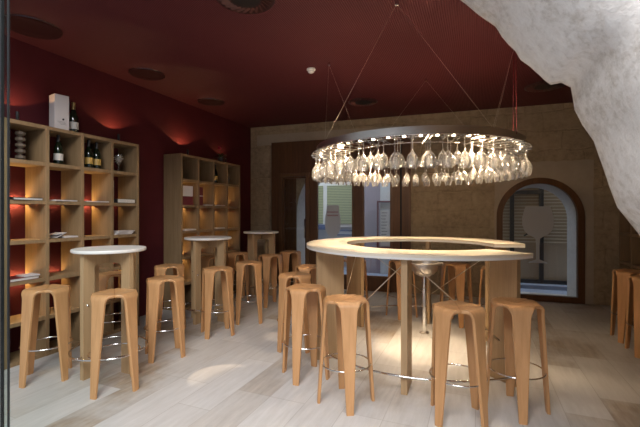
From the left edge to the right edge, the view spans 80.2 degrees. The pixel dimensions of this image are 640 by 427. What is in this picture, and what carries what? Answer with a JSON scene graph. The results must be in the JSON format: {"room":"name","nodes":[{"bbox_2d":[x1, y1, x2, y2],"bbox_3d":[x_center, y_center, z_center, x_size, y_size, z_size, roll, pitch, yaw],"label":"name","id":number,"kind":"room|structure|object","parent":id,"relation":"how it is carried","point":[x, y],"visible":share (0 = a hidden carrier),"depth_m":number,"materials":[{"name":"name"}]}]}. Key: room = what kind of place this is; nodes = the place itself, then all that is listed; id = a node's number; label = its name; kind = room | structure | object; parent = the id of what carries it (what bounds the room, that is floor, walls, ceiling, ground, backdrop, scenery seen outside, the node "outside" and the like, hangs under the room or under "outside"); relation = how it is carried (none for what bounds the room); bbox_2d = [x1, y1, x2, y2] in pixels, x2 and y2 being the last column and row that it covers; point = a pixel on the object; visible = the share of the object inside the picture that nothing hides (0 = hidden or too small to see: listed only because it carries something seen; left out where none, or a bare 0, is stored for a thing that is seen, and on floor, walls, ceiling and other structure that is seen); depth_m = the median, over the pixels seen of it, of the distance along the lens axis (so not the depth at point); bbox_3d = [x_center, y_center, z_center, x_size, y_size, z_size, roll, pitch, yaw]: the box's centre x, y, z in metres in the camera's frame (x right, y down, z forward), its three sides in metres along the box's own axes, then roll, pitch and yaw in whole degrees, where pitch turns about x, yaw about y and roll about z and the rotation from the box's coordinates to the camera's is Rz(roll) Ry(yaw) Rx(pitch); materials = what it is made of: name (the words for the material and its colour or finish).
{"room":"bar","nodes":[
{"label":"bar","id":0,"kind":"room"},
{"bbox_2d":[0,0,9,426],"bbox_3d":[-1.684,-0.010,1.778,0.749,2.720,0.014,0,0,22],"label":"door","id":1,"kind":"structure","parent":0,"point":[1,1],"depth_m":1.65,"materials":[{"name":"black metal"}]},
{"bbox_2d":[4,35,250,352],"bbox_3d":[-2.401,-0.160,5.266,0.300,3.020,5.300,0,0,22],"label":"wall","id":2,"kind":"structure","parent":0,"point":[107,105],"depth_m":4.64,"materials":[{"name":"red paint"}]},
{"bbox_2d":[4,0,572,127],"bbox_3d":[0.867,-1.745,4.457,8.200,0.150,6.300,0,0,22],"label":"ceiling","id":3,"kind":"structure","parent":0,"point":[256,64],"depth_m":3.94,"materials":[{"name":"red paint"}]},
{"bbox_2d":[4,14,62,39],"bbox_3d":[-2.562,-1.662,3.385,0.450,0.028,0.450,0,0,22],"label":"ceiling disc","id":4,"kind":"object","parent":3,"relation":"attached to","point":[24,25],"visible":0.94,"depth_m":3.39,"materials":[{"name":"red"}]},
{"bbox_2d":[128,68,164,80],"bbox_3d":[-2.056,-1.662,4.517,0.400,0.028,0.400,0,0,22],"label":"ceiling disc","id":5,"kind":"object","parent":3,"relation":"attached to","point":[141,73],"visible":1,"depth_m":4.51,"materials":[{"name":"red"}]},
{"bbox_2d":[197,98,224,105],"bbox_3d":[-1.617,-1.662,5.645,0.390,0.028,0.390,0,0,22],"label":"ceiling disc","id":6,"kind":"object","parent":3,"relation":"attached to","point":[204,101],"visible":1,"depth_m":5.64,"materials":[{"name":"red"}]},
{"bbox_2d":[217,0,274,13],"bbox_3d":[-0.580,-1.666,2.944,0.460,0.023,0.460,0,0,22],"label":"ceiling vent","id":7,"kind":"object","parent":3,"relation":"in","point":[240,6],"visible":1,"depth_m":3.04,"materials":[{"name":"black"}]},
{"bbox_2d":[307,67,314,73],"bbox_3d":[-0.104,-1.649,4.392,0.104,0.054,0.104,0,0,22],"label":"smoke detector","id":8,"kind":"object","parent":3,"relation":"attached to","point":[310,70],"visible":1,"depth_m":4.36,"materials":[{"name":"white plastic"}]},
{"bbox_2d":[348,97,377,105],"bbox_3d":[0.642,-1.666,5.686,0.440,0.023,0.440,0,0,22],"label":"ceiling vent","id":9,"kind":"object","parent":3,"relation":"in","point":[364,101],"visible":1,"depth_m":5.64,"materials":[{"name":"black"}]},
{"bbox_2d":[311,0,532,183],"bbox_3d":[0.958,-1.007,3.851,2.090,1.327,2.090,0,0,22],"label":"chandelier","id":10,"kind":"object","parent":3,"relation":"hanging from","point":[425,129],"depth_m":3.08,"materials":[{"name":"silver metal"}]},
{"bbox_2d":[524,80,565,91],"bbox_3d":[2.951,-1.666,4.970,0.500,0.023,0.500,0,0,22],"label":"ceiling vent","id":11,"kind":"object","parent":3,"relation":"in","point":[540,86],"visible":0.74,"depth_m":4.98,"materials":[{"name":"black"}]},
{"bbox_2d":[4,283,639,426],"bbox_3d":[0.527,1.410,3.894,8.000,0.120,7.200,0,0,22],"label":"floor","id":12,"kind":"structure","parent":0,"point":[222,380],"depth_m":3.02,"materials":[{"name":"pale greyish wood planks"}]},
{"bbox_2d":[19,284,73,388],"bbox_3d":[-2.251,0.979,3.134,0.367,0.742,0.367,0,0,-28],"label":"bar stool","id":13,"kind":"object","parent":12,"relation":"on","point":[31,296],"visible":1,"depth_m":3.06,"materials":[{"name":"brown wood"}]},
{"bbox_2d":[4,117,138,369],"bbox_3d":[-2.596,0.260,3.985,0.312,2.181,1.418,0,0,22],"label":"bookcase","id":14,"kind":"object","parent":12,"relation":"on","point":[37,166],"visible":0.68,"depth_m":3.92,"materials":[{"name":"brown wood"}]},
{"bbox_2d":[14,130,25,159],"bbox_3d":[-2.753,-0.624,3.489,0.100,0.275,0.100,0,0,22],"label":"glass ornament","id":15,"kind":"object","parent":14,"relation":"on","point":[19,133],"visible":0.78,"depth_m":3.47,"materials":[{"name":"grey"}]},
{"bbox_2d":[10,275,38,282],"bbox_3d":[-2.761,0.591,3.470,0.200,0.028,0.250,0,0,19],"label":"book","id":16,"kind":"object","parent":14,"relation":"on","point":[14,278],"visible":0.53,"depth_m":3.42,"materials":[{"name":"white paper"}]},
{"bbox_2d":[16,273,39,276],"bbox_3d":[-2.707,0.570,3.523,0.140,0.012,0.130,0,0,26],"label":"booklet","id":17,"kind":"object","parent":16,"relation":"on","point":[26,274],"visible":1,"depth_m":3.51,"materials":[{"name":"grey paper"}]},
{"bbox_2d":[10,197,41,200],"bbox_3d":[-2.735,-0.134,3.481,0.190,0.022,0.260,0,0,18],"label":"book","id":18,"kind":"object","parent":14,"relation":"on","point":[11,198],"visible":0.71,"depth_m":3.41,"materials":[{"name":"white paper"}]},
{"bbox_2d":[49,232,66,237],"bbox_3d":[-2.620,0.212,3.765,0.160,0.047,0.109,0,0,17],"label":"leaflet","id":19,"kind":"object","parent":14,"relation":"on","point":[55,234],"visible":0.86,"depth_m":3.75,"materials":[{"name":"grey paper"}]},
{"bbox_2d":[53,135,63,163],"bbox_3d":[-2.621,-0.638,3.808,0.084,0.304,0.084,0,0,22],"label":"wine bottle","id":20,"kind":"object","parent":14,"relation":"on","point":[58,156],"visible":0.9,"depth_m":3.78,"materials":[{"name":"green glass"}]},
{"bbox_2d":[49,93,68,129],"bbox_3d":[-2.648,-1.012,3.858,0.132,0.360,0.130,0,0,34],"label":"box","id":21,"kind":"object","parent":14,"relation":"on","point":[58,104],"visible":0.75,"depth_m":3.81,"materials":[{"name":"grey cardboard"}]},
{"bbox_2d":[49,200,76,201],"bbox_3d":[-2.594,-0.129,3.797,0.170,0.012,0.230,0,0,17],"label":"booklet","id":22,"kind":"object","parent":14,"relation":"on","point":[49,200],"visible":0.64,"depth_m":3.76,"materials":[{"name":"grey paper"}]},
{"bbox_2d":[58,235,77,237],"bbox_3d":[-2.571,0.234,3.853,0.150,0.014,0.140,0,0,22],"label":"booklet","id":23,"kind":"object","parent":14,"relation":"on","point":[66,236],"visible":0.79,"depth_m":3.80,"materials":[{"name":"grey paper"}]},
{"bbox_2d":[69,102,78,131],"bbox_3d":[-2.589,-1.000,3.991,0.092,0.334,0.092,0,0,22],"label":"champagne bottle","id":24,"kind":"object","parent":14,"relation":"on","point":[73,117],"visible":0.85,"depth_m":3.96,"materials":[{"name":"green glass"}]},
{"bbox_2d":[84,140,92,167],"bbox_3d":[-2.478,-0.638,4.075,0.084,0.304,0.084,0,0,22],"label":"champagne bottle","id":25,"kind":"object","parent":14,"relation":"on","point":[88,155],"visible":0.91,"depth_m":4.05,"materials":[{"name":"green glass"}]},
{"bbox_2d":[93,142,100,168],"bbox_3d":[-2.450,-0.633,4.171,0.081,0.294,0.081,0,0,22],"label":"champagne bottle","id":26,"kind":"object","parent":14,"relation":"on","point":[96,155],"visible":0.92,"depth_m":4.15,"materials":[{"name":"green glass"}]},
{"bbox_2d":[114,154,122,164],"bbox_3d":[-2.354,-0.595,4.438,0.104,0.218,0.110,0,0,42],"label":"goblet","id":27,"kind":"object","parent":14,"relation":"on","point":[119,158],"visible":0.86,"depth_m":4.45,"materials":[{"name":"clear glass"}]},
{"bbox_2d":[114,199,134,202],"bbox_3d":[-2.325,-0.145,4.446,0.171,0.045,0.250,0,0,20],"label":"book","id":28,"kind":"object","parent":14,"relation":"on","point":[115,200],"visible":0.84,"depth_m":4.39,"materials":[{"name":"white paper"}]},
{"bbox_3d":[-2.337,0.236,4.418,0.160,0.010,0.220,0,0,26],"label":"booklet","id":29,"kind":"object","parent":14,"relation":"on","visible":0},
{"bbox_3d":[-2.325,0.226,4.426,0.160,0.010,0.220,0,0,19],"label":"booklet","id":30,"kind":"object","parent":29,"relation":"on","visible":0},
{"bbox_3d":[-2.328,0.215,4.440,0.160,0.010,0.220,0,0,24],"label":"booklet","id":31,"kind":"object","parent":30,"relation":"on","visible":0},
{"bbox_2d":[114,230,134,231],"bbox_3d":[-2.316,0.204,4.448,0.160,0.010,0.220,0,0,16],"label":"booklet","id":32,"kind":"object","parent":31,"relation":"on","point":[116,230],"visible":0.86,"depth_m":4.46,"materials":[{"name":"grey paper"}]},
{"bbox_2d":[68,245,148,380],"bbox_3d":[-1.830,0.825,3.309,0.619,1.050,0.619,0,0,22],"label":"table","id":33,"kind":"object","parent":12,"relation":"on","point":[125,255],"visible":0.82,"depth_m":3.15,"materials":[{"name":"white paint"}]},
{"bbox_2d":[99,271,120,350],"bbox_3d":[-2.119,0.979,3.905,0.367,0.742,0.367,0,0,-33],"label":"bar stool","id":34,"kind":"object","parent":12,"relation":"on","point":[104,277],"visible":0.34,"depth_m":3.76,"materials":[{"name":"brown wood"}]},
{"bbox_2d":[87,288,140,399],"bbox_3d":[-1.597,0.979,2.956,0.367,0.742,0.367,0,0,-30],"label":"bar stool","id":35,"kind":"object","parent":12,"relation":"on","point":[99,299],"visible":1,"depth_m":2.85,"materials":[{"name":"brown wood"}]},
{"bbox_2d":[144,275,184,363],"bbox_3d":[-1.478,0.979,3.624,0.367,0.742,0.367,0,0,-31],"label":"bar stool","id":36,"kind":"object","parent":12,"relation":"on","point":[176,281],"visible":1,"depth_m":3.55,"materials":[{"name":"brown wood"}]},
{"bbox_2d":[154,263,185,332],"bbox_3d":[-1.780,0.979,4.490,0.367,0.742,0.367,0,0,-31],"label":"bar stool","id":37,"kind":"object","parent":12,"relation":"on","point":[178,269],"visible":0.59,"depth_m":4.35,"materials":[{"name":"brown wood"}]},
{"bbox_2d":[164,153,239,309],"bbox_3d":[-1.786,0.260,5.945,0.312,2.181,1.418,0,0,22],"label":"bookcase","id":38,"kind":"object","parent":12,"relation":"on","point":[180,169],"visible":0.71,"depth_m":5.62,"materials":[{"name":"brown wood"}]},
{"bbox_2d":[183,185,192,204],"bbox_3d":[-1.881,-0.258,5.389,0.026,0.270,0.180,0,0,30],"label":"book","id":39,"kind":"object","parent":38,"relation":"on","point":[187,190],"visible":0.78,"depth_m":5.38,"materials":[{"name":"red paper"}]},
{"bbox_2d":[183,186,192,195],"bbox_3d":[-1.871,-0.317,5.383,0.002,0.146,0.176,0,0,30],"label":"print","id":40,"kind":"object","parent":39,"relation":"attached to","point":[187,190],"depth_m":5.38},
{"bbox_2d":[200,187,202,204],"bbox_3d":[-1.813,-0.258,5.660,0.102,0.270,0.092,0,0,22],"label":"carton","id":41,"kind":"object","parent":38,"relation":"on","point":[201,188],"visible":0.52,"depth_m":5.65,"materials":[{"name":"red cardboard"}]},
{"bbox_2d":[215,164,217,182],"bbox_3d":[-1.667,-0.633,6.039,0.081,0.294,0.081,0,0,22],"label":"wine bottle","id":42,"kind":"object","parent":38,"relation":"on","point":[216,173],"visible":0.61,"depth_m":6.01,"materials":[{"name":"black glass"}]},
{"bbox_2d":[214,146,225,161],"bbox_3d":[-1.639,-0.973,6.289,0.256,0.282,0.187,0,0,-42],"label":"potted flower","id":43,"kind":"object","parent":38,"relation":"on","point":[220,158],"visible":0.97,"depth_m":6.26,"materials":[{"name":"green plant"}]},
{"bbox_2d":[184,236,230,324],"bbox_3d":[-1.427,0.825,4.847,0.619,1.050,0.619,0,0,22],"label":"table","id":44,"kind":"object","parent":12,"relation":"on","point":[197,242],"visible":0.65,"depth_m":4.74,"materials":[{"name":"brown wood"}]},
{"bbox_2d":[201,255,214,302],"bbox_3d":[-1.547,0.979,5.421,0.367,0.742,0.367,0,0,-28],"label":"bar stool","id":45,"kind":"object","parent":12,"relation":"on","point":[205,260],"visible":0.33,"depth_m":5.29,"materials":[{"name":"brown wood"}]},
{"bbox_2d":[200,266,234,339],"bbox_3d":[-1.153,0.979,4.272,0.367,0.742,0.367,0,0,-27],"label":"bar stool","id":46,"kind":"object","parent":12,"relation":"on","point":[226,272],"visible":1,"depth_m":4.20,"materials":[{"name":"brown wood"}]},
{"bbox_2d":[226,252,249,300],"bbox_3d":[-1.294,0.979,5.923,0.367,0.742,0.367,0,0,-28],"label":"bar stool","id":47,"kind":"object","parent":12,"relation":"on","point":[243,256],"visible":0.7,"depth_m":5.85,"materials":[{"name":"brown wood"}]},
{"bbox_2d":[234,260,263,324],"bbox_3d":[-0.890,0.979,4.772,0.367,0.742,0.367,0,0,-18],"label":"bar stool","id":48,"kind":"object","parent":12,"relation":"on","point":[240,265],"visible":1,"depth_m":4.64,"materials":[{"name":"brown wood"}]},
{"bbox_2d":[244,231,278,297],"bbox_3d":[-0.981,0.825,6.346,0.619,1.050,0.619,0,0,22],"label":"table","id":49,"kind":"object","parent":12,"relation":"on","point":[253,236],"visible":0.54,"depth_m":6.25,"materials":[{"name":"brown wood"}]},
{"bbox_2d":[259,254,281,307],"bbox_3d":[-0.737,0.979,5.628,0.367,0.742,0.367,0,0,-33],"label":"bar stool","id":50,"kind":"object","parent":12,"relation":"on","point":[269,260],"visible":0.7,"depth_m":5.53,"materials":[{"name":"brown wood"}]},
{"bbox_2d":[280,250,300,283],"bbox_3d":[-0.478,0.979,6.149,0.367,0.742,0.367,0,0,-23],"label":"bar stool","id":51,"kind":"object","parent":12,"relation":"on","point":[296,255],"visible":0.58,"depth_m":6.08,"materials":[{"name":"brown wood"}]},
{"bbox_2d":[277,272,310,352],"bbox_3d":[-0.251,0.979,3.835,0.367,0.742,0.367,0,0,3],"label":"bar stool","id":52,"kind":"object","parent":12,"relation":"on","point":[284,278],"visible":0.66,"depth_m":3.70,"materials":[{"name":"brown wood"}]},
{"bbox_2d":[295,264,315,333],"bbox_3d":[-0.117,0.979,4.430,0.367,0.742,0.367,0,0,-23],"label":"bar stool","id":53,"kind":"object","parent":12,"relation":"on","point":[306,268],"visible":0.29,"depth_m":4.44,"materials":[{"name":"brown wood"}]},
{"bbox_2d":[282,283,329,385],"bbox_3d":[-0.121,0.979,3.175,0.367,0.742,0.367,0,0,-25],"label":"bar stool","id":54,"kind":"object","parent":12,"relation":"on","point":[295,294],"visible":0.93,"depth_m":3.11,"materials":[{"name":"brown wood"}]},
{"bbox_2d":[317,294,374,415],"bbox_3d":[0.186,0.979,2.739,0.367,0.742,0.367,0,0,40],"label":"bar stool","id":55,"kind":"object","parent":12,"relation":"on","point":[347,305],"visible":1,"depth_m":2.66,"materials":[{"name":"brown wood"}]},
{"bbox_2d":[344,258,367,300],"bbox_3d":[0.444,0.979,5.032,0.367,0.742,0.367,0,0,-33],"label":"bar stool","id":56,"kind":"object","parent":12,"relation":"on","point":[345,259],"visible":0.16,"depth_m":4.96,"materials":[{"name":"brown wood"}]},
{"bbox_2d":[386,259,417,319],"bbox_3d":[1.074,0.979,5.009,0.367,0.742,0.367,0,0,-28],"label":"bar stool","id":57,"kind":"object","parent":12,"relation":"on","point":[397,262],"visible":0.54,"depth_m":4.88,"materials":[{"name":"brown wood"}]},
{"bbox_2d":[306,236,532,394],"bbox_3d":[0.933,0.825,3.888,2.126,1.049,2.310,0,0,22],"label":"bar","id":58,"kind":"object","parent":12,"relation":"on","point":[502,267],"visible":0.73,"depth_m":3.11,"materials":[{"name":"brown wood"}]},
{"bbox_2d":[306,236,532,258],"bbox_3d":[0.933,0.310,3.888,2.126,0.020,2.310,0,0,22],"label":"countertop","id":59,"kind":"structure","parent":58,"relation":"on","point":[338,245],"depth_m":3.17,"materials":[{"name":"brown wood"}]},
{"bbox_2d":[412,260,442,333],"bbox_3d":[1.181,0.952,4.305,0.414,0.797,0.414,0,0,22],"label":"stand","id":60,"kind":"object","parent":12,"relation":"on","point":[429,268],"visible":0.88,"depth_m":4.28,"materials":[{"name":"silver metal"}]},
{"bbox_2d":[412,260,442,276],"bbox_3d":[1.181,0.634,4.305,0.414,0.162,0.414,0,0,22],"label":"bowl","id":61,"kind":"object","parent":60,"relation":"on","point":[429,268],"depth_m":4.20,"materials":[{"name":"silver metal"}]},
{"bbox_2d":[440,262,472,327],"bbox_3d":[1.674,0.979,4.675,0.367,0.742,0.367,0,0,-43],"label":"bar stool","id":62,"kind":"object","parent":12,"relation":"on","point":[454,268],"visible":0.71,"depth_m":4.63,"materials":[{"name":"brown wood"}]},
{"bbox_2d":[429,300,488,426],"bbox_3d":[0.914,0.979,2.522,0.367,0.742,0.367,0,0,10],"label":"bar stool","id":63,"kind":"object","parent":12,"relation":"on","point":[444,311],"visible":1,"depth_m":2.42,"materials":[{"name":"brown wood"}]},
{"bbox_2d":[478,266,484,309],"bbox_3d":[1.995,0.979,4.304,0.367,0.742,0.367,0,0,-23],"label":"bar stool","id":64,"kind":"object","parent":12,"relation":"on","point":[482,267],"visible":0.15,"depth_m":4.32,"materials":[{"name":"brown wood"}]},
{"bbox_2d":[486,297,550,424],"bbox_3d":[1.356,0.979,2.626,0.367,0.742,0.367,0,0,-30],"label":"bar stool","id":65,"kind":"object","parent":12,"relation":"on","point":[517,312],"visible":0.99,"depth_m":2.54,"materials":[{"name":"brown wood"}]},
{"bbox_2d":[610,269,639,343],"bbox_3d":[3.319,0.979,4.039,0.367,0.742,0.367,0,0,13],"label":"bar stool","id":66,"kind":"object","parent":12,"relation":"on","point":[619,276],"visible":0.8,"depth_m":3.99,"materials":[{"name":"brown wood"}]},
{"bbox_2d":[619,210,639,327],"bbox_3d":[3.654,0.260,3.938,0.346,2.181,1.984,0,0,22],"label":"bookcase","id":67,"kind":"object","parent":12,"relation":"on","point":[629,239],"visible":0.24,"depth_m":4.85,"materials":[{"name":"brown wood"}]},
{"bbox_2d":[625,275,639,358],"bbox_3d":[3.155,0.979,3.630,0.367,0.742,0.367,0,0,13],"label":"bar stool","id":68,"kind":"object","parent":12,"relation":"on","point":[633,289],"visible":1,"depth_m":3.62,"materials":[{"name":"brown wood"}]},
{"bbox_2d":[251,103,618,305],"bbox_3d":[1.592,-0.160,6.709,6.850,3.020,0.500,0,0,18],"label":"wall","id":69,"kind":"structure","parent":0,"point":[555,132],"depth_m":6.18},
{"bbox_2d":[297,183,319,264],"bbox_3d":[0.590,0.168,7.039,2.010,2.365,0.495,0,0,18],"label":"trim","id":70,"kind":"structure","parent":69,"relation":"attached to","point":[301,200],"depth_m":7.24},
{"bbox_2d":[257,125,400,145],"bbox_3d":[0.087,-1.410,6.935,2.750,0.200,0.014,0,0,18],"label":"trim","id":71,"kind":"structure","parent":69,"relation":"attached to","point":[262,140],"depth_m":7.04,"materials":[{"name":"paint"}]},
{"bbox_2d":[271,135,410,292],"bbox_3d":[0.311,0.005,6.830,2.580,2.690,0.066,0,0,18],"label":"door frame","id":72,"kind":"structure","parent":69,"relation":"in","point":[286,157],"depth_m":6.71,"materials":[{"name":"brown wood"}]},
{"bbox_2d":[279,173,309,284],"bbox_3d":[-0.477,0.300,7.059,0.610,2.100,0.117,0,0,18],"label":"door","id":73,"kind":"structure","parent":72,"relation":"attached to","point":[287,181],"depth_m":7.12,"materials":[{"name":"brown wood"}]},
{"bbox_2d":[496,178,584,303],"bbox_3d":[3.379,0.398,5.868,1.200,1.895,0.085,0,0,18],"label":"window","id":74,"kind":"structure","parent":69,"relation":"in","point":[537,221],"depth_m":5.82,"materials":[{"name":"brown wood"}]},
{"bbox_2d":[494,159,593,304],"bbox_3d":[3.418,0.269,5.841,1.351,2.161,0.016,0,0,18],"label":"trim","id":75,"kind":"structure","parent":69,"relation":"attached to","point":[578,175],"depth_m":5.68,"materials":[{"name":"paint"}]},
{"bbox_2d":[517,184,575,296],"bbox_3d":[3.454,0.398,6.099,1.210,1.905,0.496,0,0,18],"label":"trim","id":76,"kind":"structure","parent":69,"relation":"attached to","point":[568,204],"depth_m":6.06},
{"bbox_2d":[344,267,566,294],"bbox_3d":[3.050,1.450,10.914,14.000,0.120,8.600,0,0,18],"label":"floor","id":77,"kind":"structure","parent":0,"point":[345,268],"depth_m":6.86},
{"bbox_2d":[318,182,351,266],"bbox_3d":[-0.499,-0.630,10.363,4.600,4.040,0.460,0,0,18],"label":"building","id":78,"kind":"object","parent":77,"relation":"on","point":[328,194],"visible":0.13,"depth_m":9.91,"materials":[{"name":"plaster"},{"name":"painted wood"},{"name":"glass"}]},
{"bbox_2d":[365,181,389,273],"bbox_3d":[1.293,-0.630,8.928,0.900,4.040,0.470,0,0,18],"label":"building","id":79,"kind":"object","parent":77,"relation":"on","point":[377,198],"visible":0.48,"depth_m":8.85,"materials":[{"name":"grey"}]},
{"bbox_2d":[503,188,566,290],"bbox_3d":[4.246,-0.430,7.181,3.800,3.640,0.550,0,0,18],"label":"window glass","id":80,"kind":"object","parent":77,"relation":"on","point":[551,275],"visible":0.17,"depth_m":7.18,"materials":[{"name":"plaster"},{"name":"glass"},{"name":"painted wood"}]},
{"bbox_2d":[461,0,639,235],"bbox_3d":[-1.076,-1.724,1.876,11.136,6.147,0.595,0,0,22],"label":"wall","id":81,"kind":"structure","parent":0,"point":[590,47],"depth_m":1.11,"materials":[{"name":"stone"}]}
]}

